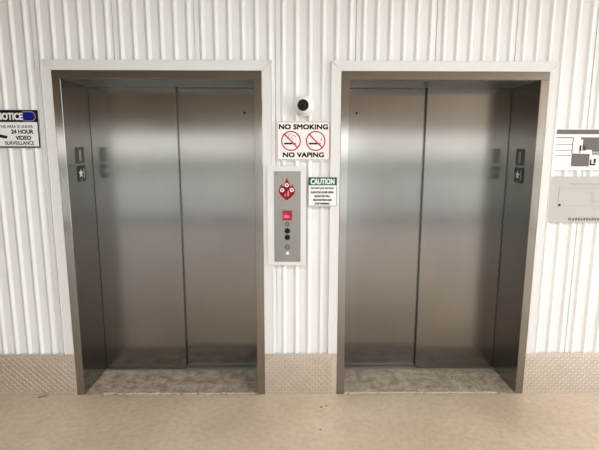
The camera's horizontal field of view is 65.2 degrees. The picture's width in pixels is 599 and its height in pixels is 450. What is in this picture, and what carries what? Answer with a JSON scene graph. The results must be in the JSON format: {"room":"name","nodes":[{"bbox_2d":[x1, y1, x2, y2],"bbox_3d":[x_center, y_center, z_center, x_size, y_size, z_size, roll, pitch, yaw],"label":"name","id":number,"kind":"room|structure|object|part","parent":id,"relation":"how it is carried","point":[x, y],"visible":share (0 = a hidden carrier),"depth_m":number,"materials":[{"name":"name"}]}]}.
{"room":"elevator lobby","nodes":[
{"label":"elevator lobby","id":0,"kind":"room"},
{"bbox_2d":[0,0,598,353],"bbox_3d":[-0.561,-0.362,3.091,12.000,3.150,0.058,0,9,-1],"label":"wall","id":1,"kind":"structure","parent":0,"point":[301,39],"depth_m":2.97,"materials":[{"name":"white metal"}]},
{"bbox_2d":[0,110,40,147],"bbox_3d":[-1.846,-0.616,3.003,0.356,0.240,0.004,0,9,-1],"label":"notice sign","id":2,"kind":"object","parent":1,"relation":"attached to","point":[18,128],"visible":1,"depth_m":3.00,"materials":[{"name":"white plastic"}]},
{"bbox_2d":[0,354,76,394],"bbox_3d":[-2.464,1.046,3.269,1.799,0.303,0.012,0,9,-1],"label":"baseboard","id":3,"kind":"structure","parent":1,"relation":"attached to","point":[20,374],"depth_m":3.27,"materials":[{"name":"metal"}]},
{"bbox_2d":[40,59,273,353],"bbox_3d":[-0.901,-0.071,3.108,1.447,1.958,0.032,0,9,-1],"label":"trim","id":4,"kind":"structure","parent":1,"relation":"attached to","point":[46,65],"depth_m":3.01,"materials":[{"name":"white paint"}]},
{"bbox_2d":[51,70,264,394],"bbox_3d":[-0.904,0.079,3.361,1.320,2.250,0.481,0,9,-1],"label":"elevator","id":5,"kind":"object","parent":1,"relation":"in","point":[164,229],"depth_m":3.47,"materials":[{"name":"metal"}]},
{"bbox_2d":[75,147,84,163],"bbox_3d":[-1.507,-0.478,3.216,0.004,0.110,0.120,0,9,-1],"label":"number plate","id":6,"kind":"object","parent":5,"relation":"attached to","point":[79,151],"visible":1,"depth_m":3.21,"materials":[{"name":"grey plastic"}]},
{"bbox_2d":[77,165,85,181],"bbox_3d":[-1.507,-0.356,3.245,0.004,0.108,0.120,0,9,-1],"label":"number plate","id":7,"kind":"object","parent":5,"relation":"attached to","point":[81,170],"visible":1,"depth_m":3.24,"materials":[{"name":"black plastic"}]},
{"bbox_3d":[-1.211,0.032,3.523,0.644,2.213,0.028,0,9,-1],"label":"door panel","id":8,"kind":"part","parent":5,"relation":"part of","materials":[{"name":"metal"}]},
{"bbox_3d":[-0.908,1.142,3.723,1.214,0.032,0.115,0,9,-1],"label":"sill","id":9,"kind":"part","parent":5,"relation":"part of","materials":[{"name":"metal"}]},
{"bbox_3d":[-0.604,0.027,3.563,0.690,2.213,0.025,0,9,-1],"label":"door panel","id":10,"kind":"part","parent":5,"relation":"part of","materials":[{"name":"metal"}]},
{"bbox_2d":[267,166,306,264],"bbox_3d":[-0.084,-0.058,3.102,0.257,0.659,0.028,0,9,-1],"label":"panel","id":11,"kind":"object","parent":1,"relation":"attached to","point":[286,185],"visible":1,"depth_m":3.09,"materials":[{"name":"white"}]},
{"bbox_3d":[-0.079,-0.051,3.094,0.174,0.604,0.004,0,9,-1],"label":"plate","id":12,"kind":"part","parent":11,"relation":"part of","materials":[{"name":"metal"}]},
{"bbox_2d":[265,353,336,393],"bbox_3d":[0.009,1.047,3.295,0.503,0.303,0.012,0,9,-1],"label":"baseboard","id":13,"kind":"structure","parent":1,"relation":"attached to","point":[285,373],"depth_m":3.29,"materials":[{"name":"metal"}]},
{"bbox_2d":[277,121,329,160],"bbox_3d":[0.025,-0.544,3.035,0.348,0.251,0.004,0,9,-1],"label":"no smoking sign","id":14,"kind":"object","parent":1,"relation":"attached to","point":[296,140],"visible":1,"depth_m":3.03,"materials":[{"name":"white plastic"}]},
{"bbox_2d":[294,95,313,115],"bbox_3d":[0.031,-0.756,2.954,0.130,0.130,0.115,0,9,-1],"label":"security camera","id":15,"kind":"object","parent":1,"relation":"attached to","point":[304,104],"visible":1,"depth_m":2.92,"materials":[{"name":"white plastic"}]},
{"bbox_2d":[308,177,336,205],"bbox_3d":[0.151,-0.218,3.076,0.190,0.192,0.004,0,9,-1],"label":"caution sign","id":16,"kind":"object","parent":1,"relation":"attached to","point":[322,191],"visible":1,"depth_m":3.07,"materials":[{"name":"white plastic"}]},
{"bbox_2d":[336,71,549,393],"bbox_3d":[0.923,0.080,3.379,1.324,2.250,0.481,0,9,-1],"label":"elevator","id":17,"kind":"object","parent":1,"relation":"in","point":[437,232],"depth_m":3.49,"materials":[{"name":"metal"}]},
{"bbox_3d":[0.625,0.028,3.575,0.706,2.213,0.025,0,9,-1],"label":"door panel","id":18,"kind":"part","parent":17,"relation":"part of","materials":[{"name":"metal"}]},
{"bbox_3d":[0.919,1.143,3.742,1.218,0.032,0.115,0,9,-1],"label":"sill","id":19,"kind":"part","parent":17,"relation":"part of","materials":[{"name":"metal"}]},
{"bbox_3d":[1.235,0.034,3.549,0.632,2.213,0.028,0,9,-1],"label":"door panel","id":20,"kind":"part","parent":17,"relation":"part of","materials":[{"name":"metal"}]},
{"bbox_2d":[514,167,523,182],"bbox_3d":[1.532,-0.347,3.273,0.004,0.106,0.128,0,9,-1],"label":"number plate","id":21,"kind":"object","parent":17,"relation":"attached to","point":[518,174],"visible":1,"depth_m":3.27,"materials":[{"name":"black plastic"}]},
{"bbox_2d":[515,149,524,165],"bbox_3d":[1.532,-0.471,3.255,0.004,0.113,0.117,0,9,-1],"label":"number plate","id":22,"kind":"object","parent":17,"relation":"attached to","point":[520,153],"visible":1,"depth_m":3.25,"materials":[{"name":"grey plastic"}]},
{"bbox_2d":[328,60,560,353],"bbox_3d":[0.926,-0.070,3.127,1.451,1.958,0.032,0,9,-1],"label":"trim","id":23,"kind":"structure","parent":1,"relation":"attached to","point":[554,67],"depth_m":3.04,"materials":[{"name":"white"}]},
{"bbox_2d":[523,353,598,392],"bbox_3d":[2.462,1.048,3.320,1.749,0.303,0.012,0,9,-1],"label":"baseboard","id":24,"kind":"structure","parent":1,"relation":"attached to","point":[543,372],"depth_m":3.31,"materials":[{"name":"metal"}]},
{"bbox_2d":[547,177,598,222],"bbox_3d":[1.878,-0.167,3.115,0.452,0.306,0.007,0,9,-1],"label":"board","id":25,"kind":"object","parent":1,"relation":"attached to","point":[571,199],"visible":1,"depth_m":3.11,"materials":[{"name":"grey"}]},
{"bbox_2d":[552,128,598,169],"bbox_3d":[1.869,-0.493,3.062,0.430,0.270,0.004,0,9,-1],"label":"board","id":26,"kind":"object","parent":1,"relation":"attached to","point":[574,149],"visible":1,"depth_m":3.06,"materials":[{"name":"white plastic"}]},
{"bbox_2d":[0,370,598,449],"bbox_3d":[-0.535,1.765,0.514,12.000,0.200,7.300,0,9,-1],"label":"floor","id":27,"kind":"structure","parent":0,"point":[517,421],"depth_m":2.98,"materials":[{"name":"beige concrete"}]}
]}

